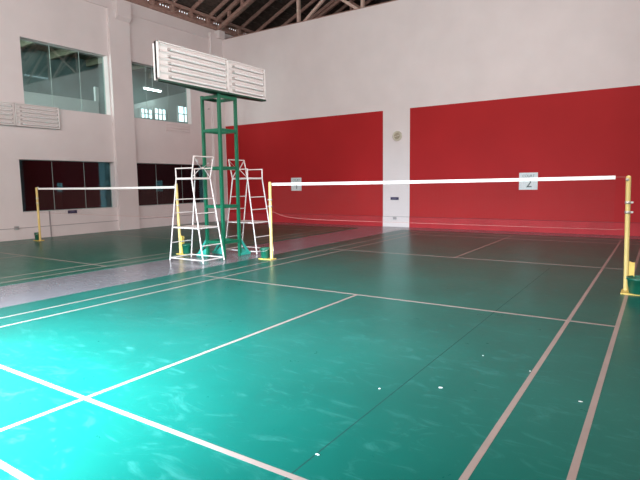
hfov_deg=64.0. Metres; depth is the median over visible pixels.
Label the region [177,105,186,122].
window
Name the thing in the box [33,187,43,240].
net post
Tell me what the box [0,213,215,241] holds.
baseboard
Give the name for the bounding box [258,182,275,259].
net post
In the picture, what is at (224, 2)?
rafter
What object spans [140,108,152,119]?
window
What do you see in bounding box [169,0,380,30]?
ceiling
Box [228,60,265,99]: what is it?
bank
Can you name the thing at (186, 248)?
bucket
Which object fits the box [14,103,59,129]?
bank
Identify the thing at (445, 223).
baseboard
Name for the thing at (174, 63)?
bank
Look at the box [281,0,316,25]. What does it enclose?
rafter
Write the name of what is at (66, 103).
wall
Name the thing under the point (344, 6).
rafter
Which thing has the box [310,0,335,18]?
rafter
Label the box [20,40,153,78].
ceiling
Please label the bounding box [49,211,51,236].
conduit
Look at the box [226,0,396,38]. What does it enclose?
roof truss
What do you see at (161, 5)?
trim
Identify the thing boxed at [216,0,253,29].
roof truss
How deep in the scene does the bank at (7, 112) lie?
14.40 m
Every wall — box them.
[0,0,233,228]
[21,47,185,113]
[24,87,186,123]
[222,0,639,222]
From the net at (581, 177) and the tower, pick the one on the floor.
the tower
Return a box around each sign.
[291,178,301,190]
[519,172,537,189]
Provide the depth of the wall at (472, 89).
16.21 m
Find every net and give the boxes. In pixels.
[38,186,176,217]
[271,176,619,229]
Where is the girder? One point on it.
(151, 5)
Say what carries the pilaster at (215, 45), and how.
attached to the wall at (76, 25)
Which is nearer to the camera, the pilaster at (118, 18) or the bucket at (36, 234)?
the bucket at (36, 234)
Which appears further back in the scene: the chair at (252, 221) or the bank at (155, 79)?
the chair at (252, 221)
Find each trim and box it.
[83,0,209,38]
[139,0,247,33]
[214,30,224,39]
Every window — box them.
[19,160,202,210]
[20,39,106,113]
[131,63,187,123]
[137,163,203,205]
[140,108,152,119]
[153,107,166,120]
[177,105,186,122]
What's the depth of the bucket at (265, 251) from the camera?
10.33 m
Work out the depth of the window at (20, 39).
16.45 m
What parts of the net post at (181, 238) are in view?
gusset plate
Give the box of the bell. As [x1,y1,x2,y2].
[392,131,401,140]
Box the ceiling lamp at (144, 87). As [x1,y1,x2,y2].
[143,68,161,91]
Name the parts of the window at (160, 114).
pane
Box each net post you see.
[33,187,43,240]
[174,184,192,254]
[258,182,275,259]
[620,175,639,295]
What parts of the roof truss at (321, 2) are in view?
post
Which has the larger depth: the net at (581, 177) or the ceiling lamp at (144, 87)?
the ceiling lamp at (144, 87)
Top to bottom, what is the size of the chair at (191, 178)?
2.079 m
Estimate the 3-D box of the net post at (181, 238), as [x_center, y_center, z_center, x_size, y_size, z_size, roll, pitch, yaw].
[-3.006,-0.462,11.220,0.392,1.561,0.180,3,8,33]
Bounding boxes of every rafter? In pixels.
[191,0,203,9]
[209,0,228,16]
[241,0,274,27]
[255,0,295,31]
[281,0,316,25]
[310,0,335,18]
[333,0,354,13]
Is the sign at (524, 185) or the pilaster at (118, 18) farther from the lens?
the pilaster at (118, 18)
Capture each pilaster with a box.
[106,0,139,230]
[209,32,227,220]
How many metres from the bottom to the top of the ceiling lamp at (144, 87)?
0.968 m
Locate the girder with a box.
[125,0,254,36]
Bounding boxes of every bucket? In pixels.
[34,232,38,239]
[182,243,190,253]
[260,247,269,258]
[626,275,639,294]
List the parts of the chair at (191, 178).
leg, seat, leg, rail, backrest frame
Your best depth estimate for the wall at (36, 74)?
20.04 m
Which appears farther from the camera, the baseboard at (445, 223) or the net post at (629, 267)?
the baseboard at (445, 223)
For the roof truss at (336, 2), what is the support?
on the wall at (76, 25)
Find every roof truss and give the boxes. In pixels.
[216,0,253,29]
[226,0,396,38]
[315,0,360,17]
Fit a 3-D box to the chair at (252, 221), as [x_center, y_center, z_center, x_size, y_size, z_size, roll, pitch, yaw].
[-1.627,-0.773,11.524,0.984,2.079,0.595,3,8,33]
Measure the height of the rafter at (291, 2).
3.752 m
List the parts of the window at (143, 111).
pane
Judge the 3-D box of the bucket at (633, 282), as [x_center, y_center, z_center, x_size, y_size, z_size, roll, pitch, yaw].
[4.192,0.594,6.723,0.315,0.213,0.311,3,8,33]
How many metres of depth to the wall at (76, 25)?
16.32 m
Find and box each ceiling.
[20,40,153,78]
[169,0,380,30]
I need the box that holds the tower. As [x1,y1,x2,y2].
[158,79,265,258]
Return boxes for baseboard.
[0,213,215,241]
[229,212,639,235]
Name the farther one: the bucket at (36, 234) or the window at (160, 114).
the window at (160, 114)
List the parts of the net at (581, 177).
cord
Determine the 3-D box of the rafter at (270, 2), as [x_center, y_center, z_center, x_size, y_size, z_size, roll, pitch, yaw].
[3.304,-10.629,17.570,16.203,3.752,0.070,3,8,33]
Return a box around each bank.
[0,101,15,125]
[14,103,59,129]
[152,43,215,94]
[154,40,228,91]
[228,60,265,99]
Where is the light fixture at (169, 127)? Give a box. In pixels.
[165,123,189,133]
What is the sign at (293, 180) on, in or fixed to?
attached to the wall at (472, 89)
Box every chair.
[170,156,224,263]
[226,159,273,253]
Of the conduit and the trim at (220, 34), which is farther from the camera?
the trim at (220, 34)
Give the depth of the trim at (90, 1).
18.54 m
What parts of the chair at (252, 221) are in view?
backrest frame, rail, seat, leg, leg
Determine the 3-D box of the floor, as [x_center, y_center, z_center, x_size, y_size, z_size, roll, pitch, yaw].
[-2.048,0.110,13.972,20.650,0.208,25.100,3,8,33]
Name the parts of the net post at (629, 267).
plate, gusset plate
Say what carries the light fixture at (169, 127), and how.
in the wall at (76, 25)
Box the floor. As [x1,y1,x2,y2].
[0,220,639,479]
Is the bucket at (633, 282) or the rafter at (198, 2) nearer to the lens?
the bucket at (633, 282)
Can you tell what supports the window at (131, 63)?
in the wall at (76, 25)
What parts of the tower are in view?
tower post, cross frame, cross frame, cross frame, tower post, cross frame, cross frame, tower post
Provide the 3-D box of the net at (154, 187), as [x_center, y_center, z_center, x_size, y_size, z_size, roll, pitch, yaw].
[-5.545,-0.975,12.841,5.701,0.702,0.022,3,8,33]

